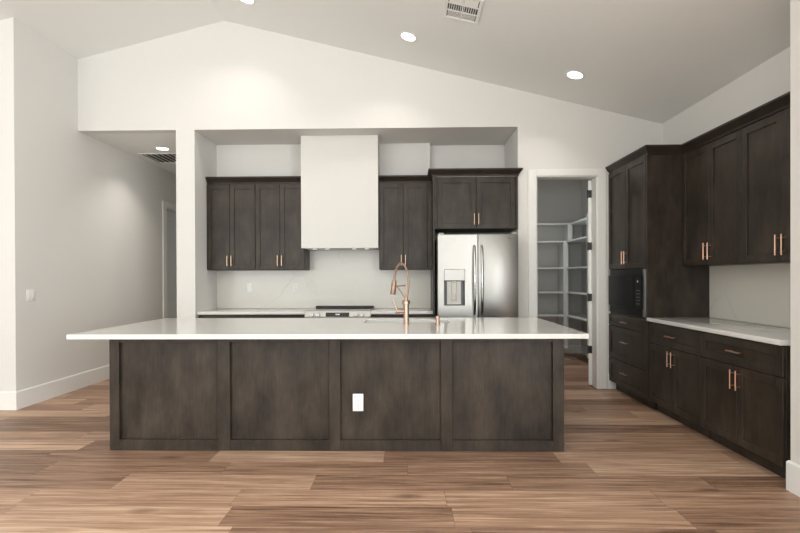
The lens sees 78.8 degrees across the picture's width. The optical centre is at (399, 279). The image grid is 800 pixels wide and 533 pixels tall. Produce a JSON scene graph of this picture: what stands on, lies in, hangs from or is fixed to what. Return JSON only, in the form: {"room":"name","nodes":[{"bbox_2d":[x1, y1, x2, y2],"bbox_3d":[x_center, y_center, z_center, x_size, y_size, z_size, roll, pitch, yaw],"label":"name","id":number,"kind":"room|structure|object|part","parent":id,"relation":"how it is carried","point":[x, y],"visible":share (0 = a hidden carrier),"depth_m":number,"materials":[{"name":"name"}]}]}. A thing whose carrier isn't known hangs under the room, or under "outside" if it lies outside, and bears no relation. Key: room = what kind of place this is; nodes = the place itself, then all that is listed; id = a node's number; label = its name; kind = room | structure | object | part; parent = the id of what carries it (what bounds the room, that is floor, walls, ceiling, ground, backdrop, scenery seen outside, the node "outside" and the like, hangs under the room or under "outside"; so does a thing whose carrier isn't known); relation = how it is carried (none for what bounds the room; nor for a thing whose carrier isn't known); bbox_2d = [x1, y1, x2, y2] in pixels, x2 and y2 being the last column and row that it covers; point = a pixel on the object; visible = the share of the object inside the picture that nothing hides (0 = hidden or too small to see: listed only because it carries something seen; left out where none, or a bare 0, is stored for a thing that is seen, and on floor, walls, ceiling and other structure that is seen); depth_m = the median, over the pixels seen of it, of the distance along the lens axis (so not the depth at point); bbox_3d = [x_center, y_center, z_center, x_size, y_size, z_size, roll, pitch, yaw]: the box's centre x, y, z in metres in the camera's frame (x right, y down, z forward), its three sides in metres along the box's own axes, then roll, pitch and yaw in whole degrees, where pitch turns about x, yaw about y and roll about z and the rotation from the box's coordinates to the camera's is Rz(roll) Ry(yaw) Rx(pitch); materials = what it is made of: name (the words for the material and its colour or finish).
{"room":"kitchen","nodes":[
{"label":"kitchen","id":0,"kind":"room"},
{"bbox_2d":[0,20,3,390],"bbox_3d":[-5.626,-0.639,4.993,3.266,3.916,0.120,0,0,1],"label":"wall","id":1,"kind":"structure","parent":0,"point":[1,141],"depth_m":4.90,"materials":[{"name":"paint"}]},
{"bbox_2d":[2,17,175,390],"bbox_3d":[-3.892,-0.669,7.137,0.120,3.946,4.472,0,0,1],"label":"wall","id":2,"kind":"structure","parent":0,"point":[82,213],"depth_m":5.58,"materials":[{"name":"paint"}]},
{"bbox_2d":[26,290,34,300],"bbox_3d":[-3.862,0.166,5.103,0.010,0.118,0.116,0,0,1],"label":"light switch","id":3,"kind":"object","parent":2,"relation":"attached to","point":[30,294],"visible":1,"depth_m":5.09,"materials":[{"name":"white plastic"}]},
{"bbox_2d":[0,365,108,409],"bbox_3d":[-5.514,1.221,6.389,3.382,0.185,2.933,0,0,1],"label":"baseboard","id":4,"kind":"structure","parent":2,"relation":"attached to","point":[9,400],"depth_m":5.36,"materials":[{"name":"paint"}]},
{"bbox_2d":[162,201,175,317],"bbox_3d":[-3.857,0.017,8.351,0.138,2.565,1.037,0,0,1],"label":"trim","id":5,"kind":"structure","parent":2,"relation":"attached to","point":[166,206],"depth_m":7.89,"materials":[{"name":"paint"}]},
{"bbox_2d":[167,211,176,317],"bbox_3d":[-3.911,0.070,8.353,0.040,2.447,0.767,0,0,1],"label":"door","id":6,"kind":"structure","parent":2,"relation":"in","point":[171,216],"depth_m":8.33,"materials":[{"name":"grey paint"}]},
{"bbox_2d":[86,133,175,173],"bbox_3d":[-3.284,-1.840,7.654,1.283,0.100,3.404,0,0,1],"label":"ceiling","id":7,"kind":"structure","parent":0,"point":[131,143],"depth_m":6.36,"materials":[{"name":"paint"}]},
{"bbox_2d":[137,153,175,163],"bbox_3d":[-3.401,-1.782,7.174,0.620,0.012,0.580,0,0,1],"label":"ceiling vent","id":8,"kind":"object","parent":7,"relation":"in","point":[159,158],"visible":0.55,"depth_m":7.10,"materials":[{"name":"white plastic"}]},
{"bbox_2d":[155,147,169,150],"bbox_3d":[-3.241,-1.783,6.649,0.190,0.006,0.190,0,0,1],"label":"recessed light","id":9,"kind":"object","parent":7,"relation":"in","point":[157,148],"visible":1,"depth_m":6.63,"materials":[{"name":"white"}]},
{"bbox_2d":[199,133,217,310],"bbox_3d":[-2.526,-0.248,7.646,0.223,3.090,3.404,0,0,1],"label":"wall","id":10,"kind":"structure","parent":0,"point":[207,149],"depth_m":6.12,"materials":[{"name":"paint"}]},
{"bbox_2d":[217,143,430,308],"bbox_3d":[-1.015,-0.250,6.545,2.840,3.090,0.150,0,0,1],"label":"wall","id":11,"kind":"structure","parent":0,"point":[400,158],"depth_m":6.47,"materials":[{"name":"paint"}]},
{"bbox_2d":[207,184,255,270],"bbox_3d":[-2.131,-0.668,6.298,0.616,1.102,0.383,0,0,1],"label":"upper cabinet","id":12,"kind":"object","parent":11,"relation":"attached to","point":[231,246],"visible":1,"depth_m":6.15,"materials":[{"name":"brown wood"}]},
{"bbox_3d":[-2.295,-0.659,6.157,0.290,1.074,0.020,0,0,1],"label":"door","id":13,"kind":"part","parent":12,"relation":"part of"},
{"bbox_3d":[-1.987,-0.660,6.151,0.318,1.074,0.020,0,0,1],"label":"door","id":14,"kind":"part","parent":12,"relation":"part of","materials":[{"name":"wood"}]},
{"bbox_2d":[205,176,300,183],"bbox_3d":[-1.840,-1.248,6.130,1.205,0.085,0.052,0,0,1],"label":"crown molding","id":15,"kind":"structure","parent":12,"relation":"attached to","point":[241,179],"depth_m":6.12,"materials":[{"name":"wood"}]},
{"bbox_2d":[255,184,309,269],"bbox_3d":[-1.510,-0.671,6.286,0.622,1.102,0.383,0,0,1],"label":"upper cabinet","id":16,"kind":"object","parent":11,"relation":"attached to","point":[277,206],"visible":0.97,"depth_m":6.14,"materials":[{"name":"brown wood"}]},
{"bbox_3d":[-1.668,-0.661,6.145,0.308,1.074,0.020,0,0,1],"label":"door","id":17,"kind":"part","parent":16,"relation":"part of","materials":[{"name":"wood"}]},
{"bbox_3d":[-1.357,-0.663,6.139,0.306,1.074,0.020,0,0,1],"label":"door","id":18,"kind":"part","parent":16,"relation":"part of","materials":[{"name":"wood"}]},
{"bbox_2d":[217,250,430,307],"bbox_3d":[-1.015,-0.002,6.461,2.837,0.765,0.019,0,0,1],"label":"backsplash","id":19,"kind":"structure","parent":11,"relation":"attached to","point":[334,277],"depth_m":6.45,"materials":[{"name":"tile"}]},
{"bbox_2d":[247,283,252,292],"bbox_3d":[-1.996,0.112,6.464,0.079,0.130,0.010,0,0,1],"label":"outlet","id":20,"kind":"object","parent":19,"relation":"attached to","point":[249,285],"visible":1,"depth_m":6.46,"materials":[{"name":"white plastic"}]},
{"bbox_2d":[293,283,298,292],"bbox_3d":[-1.380,0.109,6.453,0.079,0.130,0.009,0,0,1],"label":"electrical outlet","id":21,"kind":"object","parent":19,"relation":"attached to","point":[295,285],"visible":1,"depth_m":6.45,"materials":[{"name":"white plastic"}]},
{"bbox_2d":[379,181,431,269],"bbox_3d":[0.070,-0.677,6.256,0.663,1.102,0.383,0,0,1],"label":"upper cabinet","id":22,"kind":"object","parent":11,"relation":"attached to","point":[405,209],"visible":0.9,"depth_m":6.11,"materials":[{"name":"brown wood"}]},
{"bbox_3d":[-0.111,-0.667,6.116,0.302,1.074,0.020,0,0,1],"label":"door","id":23,"kind":"part","parent":22,"relation":"part of","materials":[{"name":"wood"}]},
{"bbox_3d":[0.193,-0.668,6.110,0.299,1.074,0.020,0,0,1],"label":"door","id":24,"kind":"part","parent":22,"relation":"part of","materials":[{"name":"wood"}]},
{"bbox_2d":[200,130,514,145],"bbox_3d":[-0.523,-1.846,6.313,3.844,0.100,0.826,0,0,1],"label":"soffit","id":25,"kind":"object","parent":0,"point":[439,137],"visible":0.5,"depth_m":6.14,"materials":[{"name":"paint"}]},
{"bbox_2d":[301,135,379,249],"bbox_3d":[-0.750,-1.088,6.253,0.962,1.411,0.375,0,0,1],"label":"range hood","id":26,"kind":"object","parent":25,"relation":"attached to","point":[340,183],"visible":0.98,"depth_m":6.07,"materials":[{"name":"paint"}]},
{"bbox_2d":[78,21,661,372],"bbox_3d":[-0.388,-0.897,5.841,6.936,4.386,0.120,0,0,1],"label":"wall","id":27,"kind":"structure","parent":0,"point":[223,76],"depth_m":5.79,"materials":[{"name":"paint"}]},
{"bbox_2d":[528,169,606,388],"bbox_3d":[1.968,-0.004,5.803,0.912,2.583,0.163,0,0,1],"label":"trim","id":28,"kind":"structure","parent":27,"relation":"attached to","point":[598,176],"depth_m":5.73,"materials":[{"name":"paint"}]},
{"bbox_2d":[587,180,591,384],"bbox_3d":[2.439,0.038,6.185,0.138,2.475,0.750,0,0,26],"label":"door","id":29,"kind":"structure","parent":27,"relation":"in","point":[589,191],"depth_m":5.89,"materials":[{"name":"paint"}]},
{"bbox_2d":[607,373,615,388],"bbox_3d":[2.490,1.193,5.727,0.108,0.185,0.016,0,0,1],"label":"baseboard","id":30,"kind":"structure","parent":27,"relation":"attached to","point":[610,385],"depth_m":5.72,"materials":[{"name":"paint"}]},
{"bbox_2d":[0,0,789,123],"bbox_3d":[-2.165,-2.471,1.020,10.750,1.487,9.776,0,0,1],"label":"ceiling","id":31,"kind":"structure","parent":0,"point":[650,60],"depth_m":4.84,"materials":[{"name":"paint"}]},
{"bbox_2d":[241,0,254,4],"bbox_3d":[-1.629,-2.963,5.150,0.184,0.049,0.189,0,0,7],"label":"recessed light","id":32,"kind":"object","parent":31,"relation":"in","point":[251,2],"visible":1,"depth_m":5.19,"materials":[{"name":"white"}]},
{"bbox_2d":[400,32,416,41],"bbox_3d":[0.087,-2.544,5.109,0.184,0.049,0.189,0,0,7],"label":"recessed light","id":33,"kind":"object","parent":31,"relation":"in","point":[407,36],"visible":1,"depth_m":5.10,"materials":[{"name":"white plastic"}]},
{"bbox_2d":[443,0,483,24],"bbox_3d":[0.559,-2.418,4.356,0.326,0.090,0.400,0,0,1],"label":"ceiling vent","id":34,"kind":"object","parent":31,"relation":"in","point":[468,11],"visible":1,"depth_m":4.38,"materials":[{"name":"white plastic"}]},
{"bbox_2d":[566,71,584,79],"bbox_3d":[1.817,-2.121,5.058,0.184,0.049,0.189,0,0,7],"label":"recessed light","id":35,"kind":"object","parent":31,"relation":"in","point":[576,75],"visible":1,"depth_m":5.05,"materials":[{"name":"white"}]},
{"bbox_2d":[0,353,799,532],"bbox_3d":[-2.115,1.374,2.896,10.750,0.120,13.500,0,0,1],"label":"floor","id":36,"kind":"structure","parent":0,"point":[625,465],"depth_m":3.12,"materials":[{"name":"brown wood"}]},
{"bbox_2d":[199,314,304,317],"bbox_3d":[-1.784,0.861,6.167,1.299,0.877,0.640,0,0,1],"label":"base cabinet","id":37,"kind":"object","parent":36,"relation":"on","point":[302,315],"visible":0.12,"depth_m":5.89,"materials":[{"name":"brown wood"}]},
{"bbox_3d":[-2.116,0.524,5.900,0.645,0.172,0.020,0,0,1],"label":"drawer","id":38,"kind":"part","parent":37,"relation":"part of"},
{"bbox_2d":[197,308,311,314],"bbox_3d":[-1.787,0.404,6.160,1.302,0.036,0.613,0,0,1],"label":"countertop","id":39,"kind":"structure","parent":37,"relation":"on","point":[237,311],"depth_m":5.87,"materials":[{"name":"white stone"}]},
{"bbox_3d":[-1.466,0.522,5.888,0.645,0.172,0.020,0,0,1],"label":"drawer","id":40,"kind":"part","parent":37,"relation":"part of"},
{"bbox_2d":[109,339,563,451],"bbox_3d":[-0.484,0.863,4.298,3.466,0.878,1.192,0,0,1],"label":"kitchen island","id":41,"kind":"object","parent":36,"relation":"on","point":[166,394],"visible":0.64,"depth_m":3.73,"materials":[{"name":"wood"}]},
{"bbox_3d":[-1.775,0.458,3.746,0.760,0.052,0.040,0,0,1],"label":"rail","id":42,"kind":"part","parent":41,"relation":"part of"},
{"bbox_3d":[-1.772,1.268,3.749,0.760,0.082,0.040,0,0,1],"label":"rail","id":43,"kind":"part","parent":41,"relation":"part of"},
{"bbox_3d":[-1.773,0.855,3.763,0.760,0.744,0.012,0,0,1],"label":"panel","id":44,"kind":"part","parent":41,"relation":"part of","materials":[{"name":"wood"}]},
{"bbox_3d":[-0.920,0.454,3.730,0.758,0.052,0.040,0,0,1],"label":"rail","id":45,"kind":"part","parent":41,"relation":"part of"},
{"bbox_3d":[-0.917,1.265,3.733,0.758,0.082,0.040,0,0,1],"label":"rail","id":46,"kind":"part","parent":41,"relation":"part of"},
{"bbox_3d":[-0.918,0.852,3.746,0.758,0.744,0.012,0,0,1],"label":"panel","id":47,"kind":"part","parent":41,"relation":"part of","materials":[{"name":"wood"}]},
{"bbox_2d":[66,317,588,339],"bbox_3d":[-0.523,0.407,4.191,3.748,0.036,1.416,0,0,1],"label":"island countertop","id":48,"kind":"structure","parent":41,"relation":"on","point":[500,327],"depth_m":3.80,"materials":[{"name":"white stone"}]},
{"bbox_2d":[390,262,409,324],"bbox_3d":[-0.021,0.117,4.235,0.226,0.539,0.117,0,0,43],"label":"kitchen faucet","id":49,"kind":"object","parent":48,"relation":"on","point":[406,302],"visible":1,"depth_m":4.19,"materials":[{"name":"brown metal"}]},
{"bbox_3d":[-0.006,0.239,4.200,0.119,0.119,0.048,0,0,1],"label":"lever handle","id":50,"kind":"part","parent":49,"relation":"part of","materials":[{"name":"brown metal"}]},
{"bbox_3d":[0.002,0.106,4.253,0.013,0.139,0.162,0,0,-44],"label":"support arm","id":51,"kind":"part","parent":49,"relation":"part of","materials":[{"name":"brown metal"}]},
{"bbox_2d":[435,316,439,324],"bbox_3d":[0.320,0.348,4.146,0.044,0.075,0.044,0,0,1],"label":"soap dispenser","id":52,"kind":"object","parent":48,"relation":"on","point":[436,317],"visible":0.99,"depth_m":4.13,"materials":[{"name":"brown metal"}]},
{"bbox_2d":[353,394,362,410],"bbox_3d":[-0.321,0.941,3.725,0.081,0.132,0.009,0,0,1],"label":"electrical outlet","id":53,"kind":"object","parent":41,"relation":"attached to","point":[357,398],"visible":1,"depth_m":3.72,"materials":[{"name":"white plastic"}]},
{"bbox_3d":[-0.072,0.451,3.714,0.762,0.052,0.040,0,0,1],"label":"rail","id":54,"kind":"part","parent":41,"relation":"part of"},
{"bbox_3d":[-0.070,0.849,3.730,0.762,0.744,0.012,0,0,1],"label":"panel","id":55,"kind":"part","parent":41,"relation":"part of","materials":[{"name":"wood"}]},
{"bbox_3d":[-0.069,1.262,3.717,0.762,0.082,0.040,0,0,1],"label":"rail","id":56,"kind":"part","parent":41,"relation":"part of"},
{"bbox_3d":[0.775,0.846,3.714,0.754,0.744,0.012,0,0,1],"label":"panel","id":57,"kind":"part","parent":41,"relation":"part of","materials":[{"name":"wood"}]},
{"bbox_3d":[0.774,0.448,3.698,0.754,0.052,0.040,0,0,1],"label":"rail","id":58,"kind":"part","parent":41,"relation":"part of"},
{"bbox_3d":[0.777,1.259,3.701,0.754,0.082,0.040,0,0,1],"label":"rail","id":59,"kind":"part","parent":41,"relation":"part of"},
{"bbox_2d":[305,306,373,317],"bbox_3d":[-0.738,0.822,6.107,0.788,0.948,0.677,0,0,1],"label":"stove","id":60,"kind":"object","parent":36,"relation":"on","point":[319,311],"visible":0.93,"depth_m":5.83,"materials":[{"name":"metal"}]},
{"bbox_3d":[-0.744,0.435,5.849,0.788,0.124,0.070,0,0,1],"label":"control panel","id":61,"kind":"part","parent":60,"relation":"part of","materials":[{"name":"silver metal"}]},
{"bbox_2d":[309,308,373,310],"bbox_3d":[-0.739,0.381,6.143,0.784,0.020,0.516,0,0,1],"label":"cooktop","id":62,"kind":"object","parent":60,"relation":"in","point":[313,309],"depth_m":6.02,"materials":[{"name":"black glass"}]},
{"bbox_2d":[371,314,432,317],"bbox_3d":[0.030,0.855,6.133,0.739,0.877,0.640,0,0,1],"label":"base cabinet","id":63,"kind":"object","parent":36,"relation":"on","point":[372,315],"visible":0.11,"depth_m":5.85,"materials":[{"name":"brown wood"}]},
{"bbox_2d":[371,308,432,313],"bbox_3d":[0.029,0.397,6.125,0.742,0.036,0.613,0,0,1],"label":"countertop","id":64,"kind":"structure","parent":63,"relation":"on","point":[375,310],"depth_m":5.83,"materials":[{"name":"white stone"}]},
{"bbox_2d":[431,176,517,317],"bbox_3d":[0.895,0.040,6.120,0.993,2.500,0.864,0,0,1],"label":"tall cabinet","id":65,"kind":"object","parent":36,"relation":"on","point":[459,204],"visible":0.97,"depth_m":5.73,"materials":[{"name":"brown wood"}]},
{"bbox_3d":[0.409,0.042,6.148,0.020,2.500,0.826,0,0,1],"label":"panel","id":66,"kind":"part","parent":65,"relation":"part of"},
{"bbox_2d":[378,168,522,182],"bbox_3d":[0.581,-1.255,5.894,1.709,0.089,0.432,0,0,1],"label":"crown molding","id":67,"kind":"structure","parent":65,"relation":"attached to","point":[434,172],"depth_m":5.71,"materials":[{"name":"wood"}]},
{"bbox_3d":[0.665,-0.897,5.737,0.455,0.594,0.020,0,0,1],"label":"door","id":68,"kind":"part","parent":65,"relation":"part of","materials":[{"name":"wood"}]},
{"bbox_3d":[1.125,-0.898,5.728,0.456,0.594,0.020,0,0,1],"label":"door","id":69,"kind":"part","parent":65,"relation":"part of","materials":[{"name":"wood"}]},
{"bbox_2d":[435,232,517,317],"bbox_3d":[0.887,0.380,5.848,0.904,1.822,0.876,0,0,1],"label":"refrigerator","id":70,"kind":"object","parent":36,"relation":"on","point":[476,275],"visible":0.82,"depth_m":5.48,"materials":[{"name":"grey metal"}]},
{"bbox_3d":[0.613,0.153,5.540,0.157,0.259,0.010,0,0,1],"label":"plate","id":71,"kind":"part","parent":70,"relation":"part of","materials":[{"name":"grey plastic"}]},
{"bbox_3d":[0.615,-0.050,5.513,0.230,0.122,0.053,0,0,1],"label":"dispenser panel","id":72,"kind":"part","parent":70,"relation":"part of","materials":[{"name":"white plastic"}]},
{"bbox_3d":[0.652,0.023,5.524,0.450,1.060,0.070,0,0,1],"label":"door","id":73,"kind":"part","parent":70,"relation":"part of","materials":[{"name":"metal"}]},
{"bbox_3d":[0.836,0.007,5.447,0.029,0.784,0.077,0,0,1],"label":"handle","id":74,"kind":"part","parent":70,"relation":"part of","materials":[{"name":"metal"}]},
{"bbox_3d":[0.918,0.006,5.446,0.029,0.784,0.077,0,0,1],"label":"handle","id":75,"kind":"part","parent":70,"relation":"part of","materials":[{"name":"metal"}]},
{"bbox_3d":[1.107,0.021,5.515,0.448,1.060,0.070,0,0,1],"label":"door","id":76,"kind":"part","parent":70,"relation":"part of","materials":[{"name":"metal"}]},
{"bbox_2d":[608,153,710,409],"bbox_3d":[2.738,0.016,5.261,0.666,2.540,0.924,0,0,1],"label":"tall cabinet","id":77,"kind":"object","parent":36,"relation":"on","point":[645,194],"visible":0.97,"depth_m":4.81,"materials":[{"name":"brown wood"}]},
{"bbox_3d":[2.454,-0.676,5.500,0.020,1.116,0.448,0,0,1],"label":"door","id":78,"kind":"part","parent":77,"relation":"part of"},
{"bbox_2d":[608,269,645,316],"bbox_3d":[2.671,0.133,5.273,0.503,0.483,0.896,0,0,1],"label":"microwave","id":79,"kind":"object","parent":77,"relation":"in","point":[627,287],"visible":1,"depth_m":5.18,"materials":[{"name":"black metal"}]},
{"bbox_3d":[2.443,0.125,5.352,0.040,0.338,0.645,0,0,1],"label":"door","id":80,"kind":"part","parent":79,"relation":"part of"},
{"bbox_3d":[2.436,0.127,4.954,0.038,0.338,0.147,0,0,1],"label":"control panel","id":81,"kind":"part","parent":79,"relation":"part of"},
{"bbox_3d":[2.455,0.718,5.280,0.020,0.367,0.899,0,0,1],"label":"drawer","id":82,"kind":"part","parent":77,"relation":"part of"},
{"bbox_3d":[2.454,0.465,5.279,0.020,0.127,0.899,0,0,1],"label":"drawer","id":83,"kind":"part","parent":77,"relation":"part of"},
{"bbox_3d":[2.457,1.045,5.281,0.020,0.276,0.899,0,0,1],"label":"drawer","id":84,"kind":"part","parent":77,"relation":"part of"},
{"bbox_3d":[2.446,-0.674,5.048,0.020,1.116,0.447,0,0,1],"label":"door","id":85,"kind":"part","parent":77,"relation":"part of","materials":[{"name":"wood"}]},
{"bbox_3d":[2.750,-0.032,4.808,0.624,2.440,0.020,0,0,1],"label":"panel","id":86,"kind":"part","parent":77,"relation":"part of","materials":[{"name":"wood"}]},
{"bbox_2d":[605,91,789,173],"bbox_3d":[2.585,-1.269,4.394,0.395,0.085,2.651,0,0,1],"label":"crown molding","id":87,"kind":"structure","parent":77,"relation":"attached to","point":[782,102],"depth_m":4.29,"materials":[{"name":"wood"}]},
{"bbox_2d":[649,322,710,438],"bbox_3d":[2.733,0.851,4.373,0.648,0.877,0.855,0,0,1],"label":"base cabinet","id":88,"kind":"object","parent":36,"relation":"on","point":[675,356],"visible":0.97,"depth_m":4.33,"materials":[{"name":"brown wood"}]},
{"bbox_3d":[2.461,0.905,4.592,0.020,0.562,0.423,0,0,1],"label":"door","id":89,"kind":"part","parent":88,"relation":"part of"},
{"bbox_3d":[2.428,0.721,4.408,0.038,0.140,0.012,0,0,1],"label":"handle","id":90,"kind":"part","parent":88,"relation":"part of","materials":[{"name":"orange metal"}]},
{"bbox_3d":[2.456,0.521,4.377,0.020,0.192,0.851,0,0,1],"label":"drawer","id":91,"kind":"part","parent":88,"relation":"part of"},
{"bbox_3d":[2.453,0.907,4.165,0.020,0.562,0.423,0,0,1],"label":"door","id":92,"kind":"part","parent":88,"relation":"part of","materials":[{"name":"wood"}]},
{"bbox_2d":[701,332,790,478],"bbox_3d":[2.716,0.855,3.509,0.648,0.877,0.869,0,0,1],"label":"base cabinet","id":93,"kind":"object","parent":36,"relation":"on","point":[746,384],"visible":0.97,"depth_m":3.42,"materials":[{"name":"brown wood"}]},
{"bbox_2d":[647,317,790,345],"bbox_3d":[2.721,0.395,3.934,0.613,0.036,1.731,0,0,1],"label":"countertop","id":94,"kind":"structure","parent":93,"relation":"on","point":[775,335],"depth_m":3.83,"materials":[{"name":"white stone"}]},
{"bbox_3d":[2.445,0.908,3.732,0.020,0.562,0.430,0,0,1],"label":"door","id":95,"kind":"part","parent":93,"relation":"part of","materials":[{"name":"wood"}]},
{"bbox_3d":[2.412,0.724,3.544,0.038,0.140,0.012,0,0,1],"label":"handle","id":96,"kind":"part","parent":93,"relation":"part of","materials":[{"name":"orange metal"}]},
{"bbox_3d":[2.410,0.522,3.514,0.038,0.012,0.150,0,0,1],"label":"handle","id":97,"kind":"part","parent":93,"relation":"part of","materials":[{"name":"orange metal"}]},
{"bbox_3d":[2.411,0.724,3.484,0.038,0.140,0.012,0,0,1],"label":"handle","id":98,"kind":"part","parent":93,"relation":"part of","materials":[{"name":"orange metal"}]},
{"bbox_3d":[2.439,0.524,3.513,0.020,0.192,0.865,0,0,1],"label":"drawer","id":99,"kind":"part","parent":93,"relation":"part of","materials":[{"name":"wood"}]},
{"bbox_3d":[2.437,0.910,3.297,0.020,0.562,0.430,0,0,1],"label":"door","id":100,"kind":"part","parent":93,"relation":"part of","materials":[{"name":"wood"}]},
{"bbox_2d":[430,145,504,239],"bbox_3d":[0.909,-0.257,6.630,1.004,3.090,0.150,0,0,1],"label":"wall","id":101,"kind":"structure","parent":0,"point":[452,156],"depth_m":6.55,"materials":[{"name":"paint"}]},
{"bbox_2d":[505,130,515,233],"bbox_3d":[1.478,-0.261,7.150,0.113,3.090,2.564,0,0,1],"label":"wall","id":102,"kind":"structure","parent":0,"point":[510,146],"depth_m":6.11,"materials":[{"name":"paint"}]},
{"bbox_2d":[537,179,581,344],"bbox_3d":[2.296,-0.270,8.467,1.872,3.090,0.100,0,0,1],"label":"wall","id":103,"kind":"structure","parent":0,"point":[558,200],"depth_m":8.41,"materials":[{"name":"paint"}]},
{"bbox_2d":[581,47,789,346],"bbox_3d":[3.155,-0.277,5.735,0.150,3.120,5.530,0,0,1],"label":"wall","id":104,"kind":"structure","parent":0,"point":[769,80],"depth_m":4.57,"materials":[{"name":"paint"}]},
{"bbox_2d":[537,213,587,357],"bbox_3d":[2.342,0.093,7.712,1.550,2.090,1.370,0,0,1],"label":"pantry shelving","id":105,"kind":"object","parent":104,"relation":"attached to","point":[563,292],"visible":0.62,"depth_m":8.00,"materials":[{"name":"paint"}]},
{"bbox_3d":[2.144,-0.619,8.203,1.140,0.024,0.390,0,0,1],"label":"shelf","id":106,"kind":"part","parent":105,"relation":"part of","materials":[{"name":"paint"}]},
{"bbox_3d":[2.146,-0.183,8.205,1.140,0.024,0.390,0,0,1],"label":"shelf","id":107,"kind":"part","parent":105,"relation":"part of","materials":[{"name":"paint"}]},
{"bbox_3d":[2.147,0.217,8.207,1.140,0.024,0.390,0,0,1],"label":"shelf","id":108,"kind":"part","parent":105,"relation":"part of","materials":[{"name":"paint"}]},
{"bbox_3d":[2.149,0.599,8.208,1.140,0.024,0.390,0,0,1],"label":"shelf","id":109,"kind":"part","parent":105,"relation":"part of","materials":[{"name":"paint"}]},
{"bbox_3d":[2.195,-0.921,8.251,1.242,0.024,0.290,0,0,1],"label":"shelf","id":110,"kind":"part","parent":105,"relation":"part of","materials":[{"name":"paint"}]},
{"bbox_3d":[2.730,0.251,8.196,0.022,1.768,0.390,0,0,1],"label":"post","id":111,"kind":"part","parent":105,"relation":"part of","materials":[{"name":"paint"}]},
{"bbox_3d":[2.827,-0.785,8.240,0.022,0.301,0.290,0,0,1],"label":"post","id":112,"kind":"part","parent":105,"relation":"part of","materials":[{"name":"paint"}]},
{"bbox_3d":[2.720,0.252,7.993,0.080,1.768,0.014,0,0,1],"label":"post","id":113,"kind":"part","parent":105,"relation":"part of","materials":[{"name":"paint"}]},
{"bbox_3d":[2.821,-0.785,8.087,0.075,0.301,0.014,0,0,1],"label":"post","id":114,"kind":"part","parent":105,"relation":"part of","materials":[{"name":"paint"}]},
{"bbox_3d":[2.917,-0.620,7.704,0.395,0.024,1.339,0,0,1],"label":"shelf","id":115,"kind":"part","parent":105,"relation":"part of","materials":[{"name":"paint"}]},
{"bbox_3d":[2.919,-0.184,7.706,0.395,0.024,1.339,0,0,1],"label":"shelf","id":116,"kind":"part","parent":105,"relation":"part of","materials":[{"name":"paint"}]},
{"bbox_3d":[2.920,0.216,7.707,0.395,0.024,1.339,0,0,1],"label":"shelf","id":117,"kind":"part","parent":105,"relation":"part of","materials":[{"name":"paint"}]},
{"bbox_3d":[2.922,0.598,7.709,0.395,0.024,1.339,0,0,1],"label":"shelf","id":118,"kind":"part","parent":105,"relation":"part of","materials":[{"name":"paint"}]},
{"bbox_3d":[2.963,-0.922,7.702,0.300,0.024,1.339,0,0,1],"label":"shelf","id":119,"kind":"part","parent":105,"relation":"part of","materials":[{"name":"paint"}]},
{"bbox_3d":[2.902,0.094,7.027,0.405,2.090,0.020,0,0,1],"label":"panel","id":120,"kind":"part","parent":105,"relation":"part of","materials":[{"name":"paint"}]},
{"bbox_2d":[564,345,586,355],"bbox_3d":[2.327,1.210,7.150,1.572,0.140,2.544,0,0,1],"label":"baseboard","id":121,"kind":"structure","parent":104,"relation":"attached to","point":[582,349],"depth_m":8.39,"materials":[{"name":"paint"}]},
{"bbox_2d":[682,128,752,265],"bbox_3d":[2.889,-0.680,4.364,0.323,1.102,0.855,0,0,1],"label":"upper cabinet","id":122,"kind":"object","parent":104,"relation":"attached to","point":[711,172],"visible":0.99,"depth_m":4.31,"materials":[{"name":"brown wood"}]},
{"bbox_3d":[2.780,-0.675,4.580,0.020,1.079,0.423,0,0,1],"label":"door","id":123,"kind":"part","parent":122,"relation":"part of","materials":[{"name":"wood"}]},
{"bbox_3d":[2.749,-0.254,4.398,0.038,0.150,0.012,0,0,1],"label":"handle","id":124,"kind":"part","parent":122,"relation":"part of","materials":[{"name":"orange metal"}]},
{"bbox_3d":[2.748,-0.253,4.338,0.038,0.150,0.012,0,0,1],"label":"handle","id":125,"kind":"part","parent":122,"relation":"part of","materials":[{"name":"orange metal"}]},
{"bbox_3d":[2.772,-0.673,4.152,0.020,1.079,0.423,0,0,1],"label":"door","id":126,"kind":"part","parent":122,"relation":"part of","materials":[{"name":"wood"}]},
{"bbox_2d":[709,263,789,327],"bbox_3d":[3.037,0.124,3.927,0.019,0.502,1.731,0,0,1],"label":"backsplash","id":127,"kind":"structure","parent":104,"relation":"attached to","point":[756,293],"depth_m":4.20,"materials":[{"name":"stone"}]},
{"bbox_2d":[742,107,789,263],"bbox_3d":[2.873,-0.676,3.500,0.323,1.102,0.869,0,0,1],"label":"upper cabinet","id":128,"kind":"object","parent":104,"relation":"attached to","point":[766,141],"visible":0.93,"depth_m":3.67,"materials":[{"name":"brown wood"}]},
{"bbox_3d":[2.733,-0.250,3.534,0.038,0.150,0.012,0,0,1],"label":"handle","id":129,"kind":"part","parent":128,"relation":"part of","materials":[{"name":"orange metal"}]},
{"bbox_3d":[2.732,-0.250,3.474,0.038,0.150,0.012,0,0,1],"label":"handle","id":130,"kind":"part","parent":128,"relation":"part of","materials":[{"name":"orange metal"}]},
{"bbox_3d":[2.755,-0.670,3.285,0.020,1.079,0.430,0,0,1],"label":"door","id":131,"kind":"part","parent":128,"relation":"part of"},
{"bbox_2d":[790,0,799,464],"bbox_3d":[2.719,-0.323,-0.388,0.785,3.263,6.730,0,0,1],"label":"wall","id":132,"kind":"structure","parent":0,"point":[794,4],"depth_m":2.95,"materials":[{"name":"paint"}]},
{"bbox_2d":[786,460,799,496],"bbox_3d":[2.638,1.216,-0.372,0.643,0.185,6.746,0,0,1],"label":"baseboard","id":133,"kind":"structure","parent":132,"relation":"attached to","point":[792,468],"depth_m":2.95,"materials":[{"name":"paint"}]}
]}

